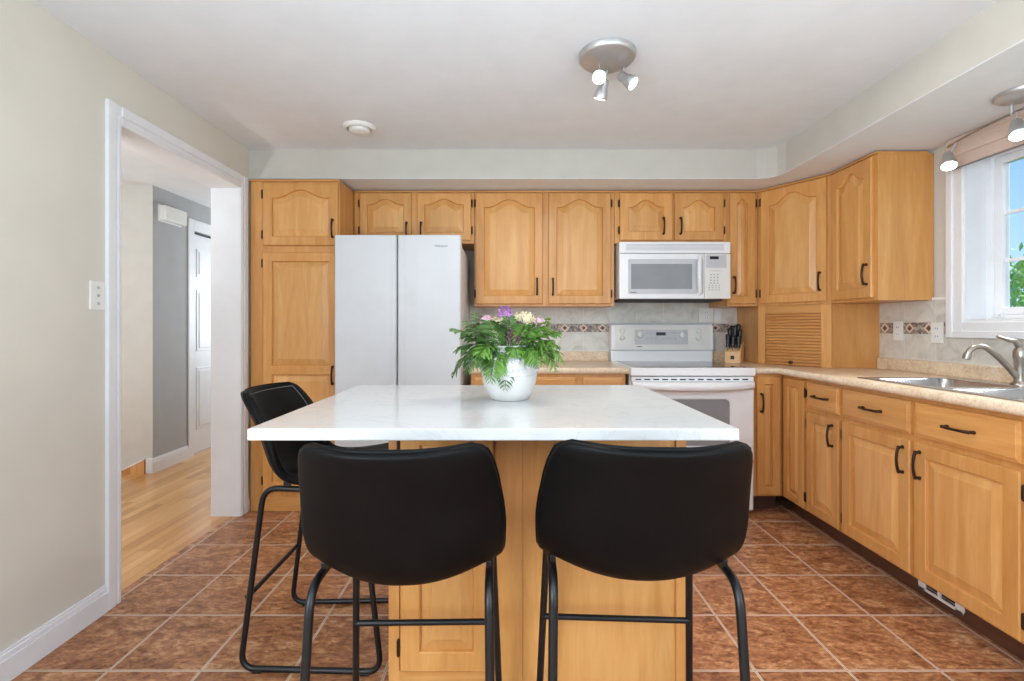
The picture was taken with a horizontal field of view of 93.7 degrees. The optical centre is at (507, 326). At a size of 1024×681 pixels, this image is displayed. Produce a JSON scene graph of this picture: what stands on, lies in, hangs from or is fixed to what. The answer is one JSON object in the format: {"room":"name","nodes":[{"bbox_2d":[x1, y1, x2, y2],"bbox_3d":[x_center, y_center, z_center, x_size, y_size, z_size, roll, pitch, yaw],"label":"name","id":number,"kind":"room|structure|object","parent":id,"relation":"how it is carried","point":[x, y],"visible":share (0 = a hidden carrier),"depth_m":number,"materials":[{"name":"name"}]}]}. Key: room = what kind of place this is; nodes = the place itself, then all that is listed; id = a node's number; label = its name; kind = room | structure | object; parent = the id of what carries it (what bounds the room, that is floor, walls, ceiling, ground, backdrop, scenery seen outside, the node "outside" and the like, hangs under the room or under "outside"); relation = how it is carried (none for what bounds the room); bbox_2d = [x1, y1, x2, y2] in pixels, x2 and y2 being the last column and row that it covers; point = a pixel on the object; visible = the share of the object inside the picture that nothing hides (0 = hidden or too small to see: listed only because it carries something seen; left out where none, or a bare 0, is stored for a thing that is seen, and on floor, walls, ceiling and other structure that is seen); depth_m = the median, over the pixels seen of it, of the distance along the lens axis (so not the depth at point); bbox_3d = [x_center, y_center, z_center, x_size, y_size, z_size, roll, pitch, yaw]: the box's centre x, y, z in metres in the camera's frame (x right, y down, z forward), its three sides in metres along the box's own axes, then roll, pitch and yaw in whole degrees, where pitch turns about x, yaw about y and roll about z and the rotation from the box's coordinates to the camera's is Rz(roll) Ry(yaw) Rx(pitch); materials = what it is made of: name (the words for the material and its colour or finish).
{"room":"kitchen","nodes":[
{"label":"kitchen","id":0,"kind":"room"},
{"bbox_2d":[0,0,250,651],"bbox_3d":[-1.753,0.016,0.480,0.174,2.318,6.560,0,0,0],"label":"wall","id":1,"kind":"structure","parent":0,"point":[55,82],"depth_m":1.77,"materials":[{"name":"beige paint"}]},
{"bbox_2d":[0,585,107,680],"bbox_3d":[-1.659,1.120,-0.384,0.015,0.110,4.733,0,0,0],"label":"baseboard","id":2,"kind":"structure","parent":1,"relation":"attached to","point":[27,651],"depth_m":1.74,"materials":[{"name":"white paint"}]},
{"bbox_2d":[89,281,104,309],"bbox_3d":[-1.661,-0.127,1.944,0.011,0.116,0.072,0,0,0],"label":"light switch","id":3,"kind":"object","parent":1,"relation":"attached to","point":[96,288],"visible":1,"depth_m":1.94,"materials":[{"name":"white plastic"}]},
{"bbox_2d":[105,98,120,610],"bbox_3d":[-1.658,0.115,2.020,0.016,2.120,0.074,0,0,0],"label":"trim","id":4,"kind":"structure","parent":1,"relation":"attached to","point":[112,110],"depth_m":2.01,"materials":[{"name":"white paint"}]},
{"bbox_2d":[121,126,239,515],"bbox_3d":[-1.753,0.146,2.518,0.182,2.058,0.963,0,0,0],"label":"trim","id":5,"kind":"structure","parent":1,"relation":"attached to","point":[225,196],"depth_m":2.98,"materials":[{"name":"white paint"}]},
{"bbox_2d":[121,107,241,187],"bbox_3d":[-1.658,-0.905,2.518,0.016,0.080,0.923,0,0,0],"label":"trim","id":6,"kind":"structure","parent":1,"relation":"attached to","point":[130,120],"depth_m":2.39,"materials":[{"name":"white paint"}]},
{"bbox_2d":[240,176,247,515],"bbox_3d":[-1.658,0.115,3.015,0.016,2.120,0.070,0,0,0],"label":"trim","id":7,"kind":"structure","parent":1,"relation":"attached to","point":[244,188],"depth_m":3.00,"materials":[{"name":"white paint"}]},
{"bbox_2d":[121,185,152,468],"bbox_3d":[-3.630,0.016,3.921,1.540,2.318,0.117,0,0,0],"label":"wall","id":8,"kind":"structure","parent":0,"point":[136,200],"depth_m":3.86,"materials":[{"name":"paint"}]},
{"bbox_2d":[121,460,145,473],"bbox_3d":[-3.402,1.119,3.849,0.995,0.112,0.027,0,0,0],"label":"trim","id":9,"kind":"structure","parent":8,"relation":"attached to","point":[139,468],"depth_m":3.83,"materials":[{"name":"brown wood"}]},
{"bbox_2d":[121,458,145,470],"bbox_3d":[-3.018,1.111,3.846,0.225,0.119,0.032,0,0,0],"label":"trim","id":10,"kind":"structure","parent":8,"relation":"attached to","point":[145,458],"depth_m":3.83,"materials":[{"name":"white paint"}]},
{"bbox_2d":[145,458,153,473],"bbox_3d":[-2.875,1.115,3.854,0.060,0.120,0.018,0,0,0],"label":"baseboard","id":11,"kind":"structure","parent":8,"relation":"attached to","point":[149,462],"depth_m":3.85,"materials":[{"name":"white paint"}]},
{"bbox_2d":[153,185,210,457],"bbox_3d":[-2.920,0.016,5.282,0.121,2.318,2.835,0,0,0],"label":"wall","id":12,"kind":"structure","parent":0,"point":[170,242],"depth_m":4.08,"materials":[{"name":"grey paint"}]},
{"bbox_2d":[154,445,188,472],"bbox_3d":[-2.853,1.115,4.075,0.015,0.120,0.420,0,0,0],"label":"baseboard","id":13,"kind":"structure","parent":12,"relation":"attached to","point":[166,460],"depth_m":4.06,"materials":[{"name":"white paint"}]},
{"bbox_2d":[158,203,186,226],"bbox_3d":[-2.830,-0.940,4.060,0.060,0.140,0.280,0,0,0],"label":"door chime","id":14,"kind":"object","parent":12,"relation":"attached to","point":[167,214],"visible":1,"depth_m":4.01,"materials":[{"name":"white plastic"}]},
{"bbox_2d":[188,218,210,457],"bbox_3d":[-2.853,0.100,4.737,0.014,2.150,0.905,0,0,0],"label":"trim","id":15,"kind":"structure","parent":12,"relation":"attached to","point":[193,225],"depth_m":4.32,"materials":[{"name":"white paint"}]},
{"bbox_2d":[195,234,210,452],"bbox_3d":[-2.866,0.154,4.737,0.107,2.018,0.755,0,0,0],"label":"door","id":16,"kind":"structure","parent":12,"relation":"in","point":[202,244],"depth_m":4.53,"materials":[{"name":"white paint"}]},
{"bbox_2d":[195,232,210,238],"bbox_3d":[-2.884,-0.865,4.737,0.043,0.012,0.755,0,0,0],"label":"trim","id":17,"kind":"structure","parent":12,"relation":"attached to","point":[196,233],"depth_m":4.51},
{"bbox_2d":[464,251,474,384],"bbox_3d":[0.330,0.016,3.720,4.340,2.318,0.120,0,0,0],"label":"wall","id":18,"kind":"structure","parent":0,"point":[470,254],"depth_m":3.66,"materials":[{"name":"beige paint"}]},
{"bbox_2d":[354,191,474,250],"bbox_3d":[-0.654,-0.765,3.472,0.838,0.366,0.365,0,0,0],"label":"upper cabinet","id":19,"kind":"object","parent":18,"relation":"attached to","point":[397,213],"visible":0.8,"depth_m":3.33,"materials":[{"name":"brown wood"}]},
{"bbox_2d":[474,191,614,307],"bbox_3d":[0.253,-0.546,3.472,0.976,0.803,0.365,0,0,0],"label":"upper cabinet","id":20,"kind":"object","parent":18,"relation":"attached to","point":[534,249],"visible":1,"depth_m":3.33,"materials":[{"name":"brown wood"}]},
{"bbox_2d":[469,303,736,362],"bbox_3d":[0.996,0.045,3.656,2.591,0.460,0.008,0,0,0],"label":"backsplash","id":21,"kind":"structure","parent":18,"relation":"attached to","point":[620,312],"depth_m":3.65,"materials":[{"name":"tile"}]},
{"bbox_2d":[471,324,736,331],"bbox_3d":[0.860,0.007,3.650,2.280,0.065,0.005,0,0,0],"label":"trim","id":22,"kind":"structure","parent":18,"relation":"attached to","point":[554,327],"depth_m":3.65,"materials":[{"name":"tile"}]},
{"bbox_2d":[614,191,727,245],"bbox_3d":[1.134,-0.765,3.472,0.786,0.366,0.365,0,0,0],"label":"upper cabinet","id":23,"kind":"object","parent":18,"relation":"attached to","point":[639,216],"visible":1,"depth_m":3.33,"materials":[{"name":"brown wood"}]},
{"bbox_2d":[614,242,729,302],"bbox_3d":[1.135,-0.380,3.418,0.756,0.398,0.424,0,0,0],"label":"microwave oven","id":24,"kind":"object","parent":23,"relation":"attached to","point":[644,272],"visible":0.98,"depth_m":3.26,"materials":[{"name":"white plastic"}]},
{"bbox_2d":[699,308,712,322],"bbox_3d":[1.504,-0.090,3.644,0.110,0.112,0.008,0,0,0],"label":"wall outlet","id":25,"kind":"object","parent":18,"relation":"attached to","point":[705,314],"visible":0.98,"depth_m":3.64,"materials":[{"name":"white plastic"}]},
{"bbox_2d":[714,308,721,322],"bbox_3d":[1.593,-0.087,3.644,0.058,0.112,0.009,0,0,0],"label":"wall switch","id":26,"kind":"object","parent":18,"relation":"attached to","point":[717,311],"visible":1,"depth_m":3.64,"materials":[{"name":"white plastic"}]},
{"bbox_2d":[709,191,757,307],"bbox_3d":[1.633,-0.546,3.472,0.213,0.803,0.365,0,0,0],"label":"upper cabinet","id":27,"kind":"object","parent":18,"relation":"attached to","point":[741,205],"visible":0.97,"depth_m":3.33,"materials":[{"name":"brown wood"}]},
{"bbox_2d":[32,0,997,207],"bbox_3d":[-0.950,-1.202,1.950,6.900,0.120,9.500,0,0,0],"label":"ceiling","id":28,"kind":"structure","parent":0,"point":[267,74],"depth_m":2.06,"materials":[{"name":"paint"}]},
{"bbox_2d":[343,120,375,135],"bbox_3d":[-0.848,-1.125,2.742,0.184,0.036,0.184,0,0,0],"label":"ceiling vent","id":29,"kind":"object","parent":28,"relation":"in","point":[355,127],"visible":1,"depth_m":2.70,"materials":[{"name":"white plastic"}]},
{"bbox_2d":[579,37,638,100],"bbox_3d":[0.415,-1.068,2.011,0.234,0.149,0.235,0,0,33],"label":"ceiling spotlight","id":30,"kind":"object","parent":28,"relation":"attached to","point":[602,57],"visible":1,"depth_m":1.99,"materials":[{"name":"silver metal"}]},
{"bbox_2d":[11,447,1023,680],"bbox_3d":[-0.950,1.225,1.950,6.900,0.100,9.500,0,0,0],"label":"floor","id":31,"kind":"structure","parent":0,"point":[817,609],"depth_m":1.97,"materials":[{"name":"tile"}]},
{"bbox_2d":[250,179,353,510],"bbox_3d":[-1.361,0.117,3.332,0.574,2.116,0.635,0,0,0],"label":"pantry cabinet","id":32,"kind":"object","parent":31,"relation":"on","point":[295,223],"visible":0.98,"depth_m":3.05,"materials":[{"name":"brown wood"}]},
{"bbox_2d":[239,382,388,676],"bbox_3d":[-0.703,0.701,1.835,0.557,0.949,0.452,0,0,0],"label":"bar stool","id":33,"kind":"object","parent":31,"relation":"on","point":[265,402],"visible":0.54,"depth_m":1.66,"materials":[{"name":"black leather"}]},
{"bbox_2d":[298,442,505,680],"bbox_3d":[-0.231,0.701,1.151,0.452,0.949,0.557,0,0,-1],"label":"bar stool","id":34,"kind":"object","parent":31,"relation":"on","point":[393,517],"visible":1,"depth_m":0.97,"materials":[{"name":"black leather"}]},
{"bbox_2d":[335,235,468,446],"bbox_3d":[-0.675,0.306,3.263,0.774,1.738,0.673,0,0,0],"label":"refrigerator","id":35,"kind":"object","parent":31,"relation":"on","point":[398,299],"visible":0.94,"depth_m":2.93,"materials":[{"name":"white metal"}]},
{"bbox_2d":[389,441,685,680],"bbox_3d":[0.091,0.731,1.780,0.930,0.889,0.600,0,0,0],"label":"kitchen island","id":36,"kind":"object","parent":31,"relation":"on","point":[587,650],"visible":0.4,"depth_m":1.51,"materials":[{"name":"brown wood"}]},
{"bbox_2d":[247,385,738,440],"bbox_3d":[-0.037,0.270,1.656,1.234,0.030,0.908,0,0,0],"label":"island countertop","id":37,"kind":"structure","parent":36,"relation":"on","point":[361,412],"depth_m":1.34,"materials":[{"name":"white stone"}]},
{"bbox_2d":[479,344,539,400],"bbox_3d":[0.005,0.159,1.700,0.221,0.190,0.220,0,0,0],"label":"flower vase","id":38,"kind":"object","parent":37,"relation":"on","point":[521,389],"visible":0.52,"depth_m":1.62,"materials":[{"name":"white ceramic"}]},
{"bbox_2d":[453,344,479,354],"bbox_3d":[-0.115,0.079,1.687,0.162,0.041,0.113,0,0,0],"label":"frond","id":39,"kind":"object","parent":38,"relation":"in","point":[464,348],"visible":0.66,"depth_m":1.66,"materials":[{"name":"green plant"}]},
{"bbox_2d":[451,349,482,377],"bbox_3d":[-0.116,0.126,1.655,0.167,0.105,0.121,0,0,0],"label":"frond","id":40,"kind":"object","parent":38,"relation":"in","point":[467,357],"visible":0.62,"depth_m":1.63,"materials":[{"name":"green plant"}]},
{"bbox_2d":[449,328,485,344],"bbox_3d":[-0.121,0.048,1.712,0.176,0.088,0.117,0,0,0],"label":"frond","id":41,"kind":"object","parent":38,"relation":"in","point":[450,329],"visible":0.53,"depth_m":1.68,"materials":[{"name":"green plant"}]},
{"bbox_2d":[460,330,491,346],"bbox_3d":[-0.112,0.050,1.654,0.120,0.082,0.130,0,0,27],"label":"frond","id":42,"kind":"object","parent":38,"relation":"in","point":[467,332],"visible":0.93,"depth_m":1.65,"materials":[{"name":"green plant"}]},
{"bbox_2d":[461,321,491,344],"bbox_3d":[-0.114,0.033,1.730,0.123,0.116,0.124,0,0,-32],"label":"frond","id":43,"kind":"object","parent":38,"relation":"in","point":[466,323],"visible":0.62,"depth_m":1.71,"materials":[{"name":"green plant"}]},
{"bbox_2d":[463,348,495,374],"bbox_3d":[-0.095,0.116,1.632,0.136,0.093,0.115,0,0,0],"label":"frond","id":44,"kind":"object","parent":38,"relation":"in","point":[478,361],"visible":0.43,"depth_m":1.60,"materials":[{"name":"green plant"}]},
{"bbox_2d":[469,312,498,345],"bbox_3d":[-0.085,0.018,1.760,0.114,0.146,0.115,0,0,0],"label":"frond","id":45,"kind":"object","parent":38,"relation":"in","point":[476,321],"visible":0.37,"depth_m":1.73,"materials":[{"name":"green plant"}]},
{"bbox_2d":[469,344,502,359],"bbox_3d":[-0.076,0.085,1.616,0.121,0.054,0.114,0,0,0],"label":"frond","id":46,"kind":"object","parent":38,"relation":"in","point":[487,351],"visible":0.94,"depth_m":1.60,"materials":[{"name":"green plant"}]},
{"bbox_2d":[480,315,491,324],"bbox_3d":[-0.047,0.039,1.690,0.107,0.163,0.052,0,0,0],"label":"flower","id":47,"kind":"object","parent":38,"relation":"in","point":[485,317],"visible":0.39,"depth_m":1.68,"materials":[{"name":"pink plant"}]},
{"bbox_2d":[476,319,508,345],"bbox_3d":[-0.043,0.032,1.632,0.125,0.118,0.090,0,0,36],"label":"frond","id":48,"kind":"object","parent":38,"relation":"in","point":[485,325],"visible":0.94,"depth_m":1.63,"materials":[{"name":"green plant"}]},
{"bbox_2d":[480,351,508,383],"bbox_3d":[-0.050,0.134,1.617,0.110,0.118,0.099,0,0,0],"label":"frond","id":49,"kind":"object","parent":38,"relation":"in","point":[500,368],"visible":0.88,"depth_m":1.60,"materials":[{"name":"green plant"}]},
{"bbox_2d":[489,317,507,332],"bbox_3d":[-0.034,0.042,1.664,0.082,0.157,0.080,0,0,0],"label":"flower","id":50,"kind":"object","parent":38,"relation":"in","point":[496,319],"visible":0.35,"depth_m":1.65,"materials":[{"name":"beige plant"}]},
{"bbox_2d":[496,305,512,323],"bbox_3d":[-0.011,0.022,1.690,0.062,0.196,0.063,0,0,0],"label":"flower","id":51,"kind":"object","parent":38,"relation":"in","point":[504,310],"visible":0.61,"depth_m":1.67,"materials":[{"name":"purple plant"}]},
{"bbox_2d":[496,377,514,390],"bbox_3d":[-0.007,0.148,1.617,0.069,0.135,0.066,0,0,-37],"label":"frond","id":52,"kind":"object","parent":38,"relation":"in","point":[505,380],"visible":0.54,"depth_m":1.60,"materials":[{"name":"green plant"}]},
{"bbox_2d":[496,315,520,345],"bbox_3d":[0.003,0.025,1.635,0.100,0.131,0.054,0,0,0],"label":"frond","id":53,"kind":"object","parent":38,"relation":"in","point":[512,324],"visible":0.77,"depth_m":1.62,"materials":[{"name":"green plant"}]},
{"bbox_2d":[505,329,521,344],"bbox_3d":[0.017,0.062,1.656,0.062,0.118,0.092,0,0,0],"label":"flower","id":54,"kind":"object","parent":38,"relation":"in","point":[510,332],"visible":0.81,"depth_m":1.62,"materials":[{"name":"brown plant"}]},
{"bbox_2d":[503,346,526,359],"bbox_3d":[0.026,0.089,1.623,0.087,0.050,0.079,0,0,0],"label":"frond","id":55,"kind":"object","parent":38,"relation":"in","point":[511,353],"visible":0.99,"depth_m":1.60,"materials":[{"name":"green plant"}]},
{"bbox_2d":[511,324,534,345],"bbox_3d":[0.041,0.040,1.637,0.095,0.101,0.070,0,0,-31],"label":"frond","id":56,"kind":"object","parent":38,"relation":"in","point":[518,329],"visible":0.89,"depth_m":1.62,"materials":[{"name":"green plant"}]},
{"bbox_2d":[513,311,535,327],"bbox_3d":[0.056,0.032,1.680,0.089,0.177,0.088,0,0,-18],"label":"flower","id":57,"kind":"object","parent":38,"relation":"in","point":[526,317],"visible":0.7,"depth_m":1.65,"materials":[{"name":"beige plant"}]},
{"bbox_2d":[518,317,546,343],"bbox_3d":[0.070,0.042,1.690,0.133,0.158,0.065,0,0,0],"label":"flower","id":58,"kind":"object","parent":38,"relation":"in","point":[538,319],"visible":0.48,"depth_m":1.67,"materials":[{"name":"pink plant"}]},
{"bbox_2d":[520,347,545,367],"bbox_3d":[0.085,0.104,1.621,0.111,0.071,0.104,0,0,0],"label":"frond","id":59,"kind":"object","parent":38,"relation":"in","point":[528,356],"visible":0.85,"depth_m":1.60,"materials":[{"name":"green plant"}]},
{"bbox_2d":[520,321,550,345],"bbox_3d":[0.080,0.036,1.649,0.105,0.111,0.121,0,0,32],"label":"frond","id":60,"kind":"object","parent":38,"relation":"in","point":[542,328],"visible":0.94,"depth_m":1.66,"materials":[{"name":"green plant"}]},
{"bbox_2d":[525,317,551,343],"bbox_3d":[0.100,0.028,1.751,0.120,0.126,0.123,0,0,0],"label":"frond","id":61,"kind":"object","parent":38,"relation":"in","point":[549,318],"visible":0.15,"depth_m":1.72,"materials":[{"name":"green plant"}]},
{"bbox_2d":[526,340,560,350],"bbox_3d":[0.126,0.068,1.671,0.128,0.047,0.119,0,0,-29],"label":"frond","id":62,"kind":"object","parent":38,"relation":"in","point":[546,343],"visible":0.88,"depth_m":1.65,"materials":[{"name":"green plant"}]},
{"bbox_2d":[529,346,558,372],"bbox_3d":[0.120,0.111,1.653,0.116,0.096,0.128,0,0,-28],"label":"frond","id":63,"kind":"object","parent":38,"relation":"in","point":[537,353],"visible":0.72,"depth_m":1.62,"materials":[{"name":"green plant"}]},
{"bbox_2d":[528,331,561,345],"bbox_3d":[0.118,0.052,1.712,0.149,0.079,0.117,0,0,0],"label":"frond","id":64,"kind":"object","parent":38,"relation":"in","point":[553,334],"visible":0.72,"depth_m":1.69,"materials":[{"name":"green plant"}]},
{"bbox_2d":[531,345,565,365],"bbox_3d":[0.121,0.097,1.652,0.158,0.071,0.120,0,0,0],"label":"frond","id":65,"kind":"object","parent":38,"relation":"in","point":[555,353],"visible":0.77,"depth_m":1.63,"materials":[{"name":"green plant"}]},
{"bbox_2d":[471,374,624,384],"bbox_3d":[0.254,0.736,3.302,0.975,0.879,0.655,0,0,0],"label":"base cabinet","id":66,"kind":"object","parent":31,"relation":"on","point":[476,379],"visible":0.02,"depth_m":3.02,"materials":[{"name":"brown wood"}]},
{"bbox_2d":[470,351,628,373],"bbox_3d":[0.261,0.240,3.325,0.992,0.110,0.651,0,0,0],"label":"countertop","id":67,"kind":"structure","parent":66,"relation":"on","point":[577,362],"depth_m":3.18,"materials":[{"name":"laminate"}]},
{"bbox_2d":[535,439,752,680],"bbox_3d":[0.303,0.701,1.170,0.474,0.949,0.557,0,0,3],"label":"bar stool","id":68,"kind":"object","parent":31,"relation":"on","point":[633,513],"visible":1,"depth_m":0.99,"materials":[{"name":"black leather"}]},
{"bbox_2d":[609,323,755,509],"bbox_3d":[1.146,0.573,3.283,0.774,1.205,0.744,0,0,0],"label":"range","id":69,"kind":"object","parent":31,"relation":"on","point":[674,361],"visible":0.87,"depth_m":2.98,"materials":[{"name":"white metal"}]},
{"bbox_2d":[610,361,755,375],"bbox_3d":[1.146,0.278,3.284,0.774,0.050,0.633,0,0,0],"label":"cooktop","id":70,"kind":"object","parent":69,"relation":"in","point":[636,368],"depth_m":2.97,"materials":[{"name":"white metal"}]},
{"bbox_2d":[752,374,782,507],"bbox_3d":[1.635,0.736,3.302,0.197,0.879,0.655,0,0,0],"label":"base cabinet","id":71,"kind":"object","parent":31,"relation":"on","point":[768,391],"visible":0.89,"depth_m":3.01,"materials":[{"name":"brown wood"}]},
{"bbox_2d":[783,375,821,529],"bbox_3d":[2.005,0.736,2.901,0.580,0.879,0.253,0,0,0],"label":"base cabinet","id":72,"kind":"object","parent":31,"relation":"on","point":[795,408],"visible":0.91,"depth_m":2.88,"materials":[{"name":"brown wood"}]},
{"bbox_2d":[805,379,858,553],"bbox_3d":[1.987,0.736,2.630,0.615,0.879,0.290,0,0,0],"label":"base cabinet","id":73,"kind":"object","parent":31,"relation":"on","point":[824,415],"visible":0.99,"depth_m":2.60,"materials":[{"name":"brown wood"}]},
{"bbox_2d":[841,385,1023,660],"bbox_3d":[1.987,0.736,2.037,0.615,0.879,0.890,0,0,0],"label":"base cabinet","id":74,"kind":"object","parent":31,"relation":"on","point":[933,491],"visible":0.99,"depth_m":1.90,"materials":[{"name":"brown wood"}]},
{"bbox_2d":[713,351,1023,416],"bbox_3d":[1.912,0.240,2.376,0.758,0.110,2.551,0,0,0],"label":"countertop","id":75,"kind":"structure","parent":74,"relation":"on","point":[886,367],"depth_m":2.42,"materials":[{"name":"laminate"}]},
{"bbox_2d":[725,342,743,362],"bbox_3d":[1.623,0.179,3.439,0.104,0.151,0.138,0,0,37],"label":"knife block","id":76,"kind":"object","parent":75,"relation":"on","point":[731,356],"visible":0.83,"depth_m":3.39,"materials":[{"name":"brown wood"}]},
{"bbox_2d":[725,334,729,349],"bbox_3d":[1.568,0.108,3.425,0.030,0.116,0.027,0,0,0],"label":"kitchen knife","id":77,"kind":"object","parent":76,"relation":"in","point":[727,336],"visible":1,"depth_m":3.41,"materials":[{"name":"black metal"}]},
{"bbox_2d":[727,328,731,345],"bbox_3d":[1.593,0.075,3.451,0.032,0.134,0.033,0,0,0],"label":"kitchen knife","id":78,"kind":"object","parent":76,"relation":"in","point":[729,330],"visible":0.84,"depth_m":3.44,"materials":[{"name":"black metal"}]},
{"bbox_2d":[731,336,734,349],"bbox_3d":[1.596,0.115,3.404,0.030,0.103,0.027,0,0,0],"label":"kitchen knife","id":79,"kind":"object","parent":76,"relation":"in","point":[732,337],"visible":1,"depth_m":3.39,"materials":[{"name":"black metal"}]},
{"bbox_2d":[733,325,736,346],"bbox_3d":[1.622,0.065,3.430,0.034,0.153,0.033,0,0,0],"label":"kitchen knife","id":80,"kind":"object","parent":76,"relation":"in","point":[734,326],"visible":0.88,"depth_m":3.42,"materials":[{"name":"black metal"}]},
{"bbox_2d":[736,335,740,350],"bbox_3d":[1.624,0.113,3.383,0.030,0.106,0.027,0,0,0],"label":"kitchen knife","id":81,"kind":"object","parent":76,"relation":"in","point":[738,338],"visible":1,"depth_m":3.38,"materials":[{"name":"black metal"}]},
{"bbox_2d":[738,330,741,345],"bbox_3d":[1.647,0.080,3.410,0.033,0.124,0.031,0,0,0],"label":"kitchen knife","id":82,"kind":"object","parent":76,"relation":"in","point":[739,331],"visible":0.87,"depth_m":3.40,"materials":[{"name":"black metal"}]},
{"bbox_2d":[737,304,879,367],"bbox_3d":[2.019,0.055,3.305,0.554,0.398,0.689,0,0,0],"label":"appliance garage","id":83,"kind":"object","parent":75,"relation":"on","point":[811,335],"visible":1,"depth_m":3.05,"materials":[{"name":"brown wood"}]},
{"bbox_2d":[857,377,1023,401],"bbox_3d":[1.988,0.331,1.975,0.485,0.162,0.850,0,0,0],"label":"sink","id":84,"kind":"object","parent":75,"relation":"in","point":[1000,390],"visible":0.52,"depth_m":2.13,"materials":[{"name":"silver metal"}]},
{"bbox_2d":[962,335,1023,385],"bbox_3d":[2.091,0.142,2.050,0.267,0.216,0.068,0,0,0],"label":"kitchen faucet","id":85,"kind":"object","parent":75,"relation":"on","point":[1017,371],"visible":1,"depth_m":2.05,"materials":[{"name":"silver metal"}]},
{"bbox_2d":[918,580,964,614],"bbox_3d":[1.811,1.118,2.010,0.010,0.054,0.210,0,0,0],"label":"vent register","id":86,"kind":"object","parent":74,"relation":"attached to","point":[923,586],"visible":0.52,"depth_m":2.00,"materials":[{"name":"white plastic"}]},
{"bbox_2d":[249,0,1023,192],"bbox_3d":[0.317,-0.957,0.430,3.966,0.004,6.460,0,0,0],"label":"soffit","id":87,"kind":"structure","parent":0,"point":[963,104],"depth_m":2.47,"materials":[{"name":"paint"}]},
{"bbox_2d":[940,85,1023,171],"bbox_3d":[2.103,-0.857,1.950,0.190,0.196,0.883,0,0,0],"label":"track light","id":88,"kind":"object","parent":87,"relation":"attached to","point":[1013,96],"visible":1,"depth_m":1.99,"materials":[{"name":"silver metal"}]},
{"bbox_2d":[880,145,945,303],"bbox_3d":[2.380,0.016,0.430,0.160,2.318,6.460,0,0,0],"label":"wall","id":89,"kind":"structure","parent":0,"point":[939,176],"depth_m":2.56,"materials":[{"name":"grey paint"}]},
{"bbox_2d":[742,173,879,307],"bbox_3d":[2.014,-0.546,3.302,0.564,0.803,0.696,0,0,0],"label":"upper cabinet","id":90,"kind":"object","parent":89,"relation":"attached to","point":[794,218],"visible":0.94,"depth_m":3.11,"materials":[{"name":"brown wood"}]},
{"bbox_2d":[830,151,933,302],"bbox_3d":[2.118,-0.546,2.773,0.356,0.803,0.374,0,0,0],"label":"upper cabinet","id":91,"kind":"object","parent":89,"relation":"attached to","point":[882,202],"visible":1,"depth_m":2.59,"materials":[{"name":"brown wood"}]},
{"bbox_2d":[893,321,902,340],"bbox_3d":[2.285,0.023,2.811,0.008,0.112,0.070,0,0,0],"label":"wall outlet","id":92,"kind":"object","parent":89,"relation":"attached to","point":[897,325],"visible":1,"depth_m":2.81,"materials":[{"name":"white plastic"}]},
{"bbox_2d":[880,322,945,333],"bbox_3d":[2.290,0.007,2.726,0.005,0.065,0.458,0,0,0],"label":"trim","id":93,"kind":"structure","parent":89,"relation":"attached to","point":[922,327],"depth_m":2.72,"materials":[{"name":"tile"}]},
{"bbox_2d":[927,297,945,300],"bbox_3d":[2.293,-0.151,2.558,0.014,0.016,0.124,0,0,0],"label":"trim","id":94,"kind":"structure","parent":89,"relation":"attached to","point":[933,298],"depth_m":2.55,"materials":[{"name":"white paint"}]},
{"bbox_2d":[931,322,943,342],"bbox_3d":[2.285,0.030,2.556,0.008,0.112,0.075,0,0,0],"label":"wall outlet","id":95,"kind":"object","parent":89,"relation":"attached to","point":[937,328],"visible":1,"depth_m":2.55,"materials":[{"name":"white plastic"}]},
{"bbox_2d":[880,300,1023,366],"bbox_3d":[2.296,0.066,2.326,0.008,0.418,2.652,0,0,0],"label":"backsplash","id":96,"kind":"structure","parent":89,"relation":"attached to","point":[913,346],"depth_m":2.62,"materials":[{"name":"tile"}]},
{"bbox_2d":[945,110,1023,171],"bbox_3d":[2.254,-0.874,1.880,0.036,0.155,1.160,0,0,0],"label":"blind","id":97,"kind":"object","parent":89,"relation":"attached to","point":[989,141],"visible":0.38,"depth_m":2.25,"materials":[{"name":"fabric"}]},
{"bbox_2d":[946,166,1023,338],"bbox_3d":[2.286,-0.450,1.910,0.028,1.010,1.170,0,0,0],"label":"trim","id":98,"kind":"structure","parent":89,"relation":"attached to","point":[956,327],"depth_m":2.43,"materials":[{"name":"white paint"}]},
{"bbox_2d":[964,159,1023,321],"bbox_3d":[2.354,-0.444,1.910,0.132,0.842,1.000,0,0,0],"label":"trim","id":99,"kind":"structure","parent":89,"relation":"attached to","point":[974,173],"depth_m":2.40,"materials":[{"name":"white paint"}]},
{"bbox_2d":[986,145,1023,318],"bbox_3d":[2.408,-0.445,1.910,0.094,0.816,0.976,0,0,0],"label":"window","id":100,"kind":"structure","parent":89,"relation":"in","point":[998,211],"depth_m":2.35,"materials":[{"name":"white plastic"}]},
{"label":"outside","id":101,"kind":"structure","parent":0,"visible":0},
{"bbox_3d":[21.300,2.025,15.000,37.400,0.100,70.000,0,0,0],"label":"ground","id":102,"kind":"structure","parent":101,"visible":0},
{"bbox_2d":[1010,242,1023,306],"bbox_3d":[10.691,0.113,9.260,4.039,4.113,4.194,0,0,12],"label":"tree","id":103,"kind":"object","parent":102,"relation":"on","point":[1017,277],"visible":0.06,"depth_m":9.15,"materials":[{"name":"green plant"}]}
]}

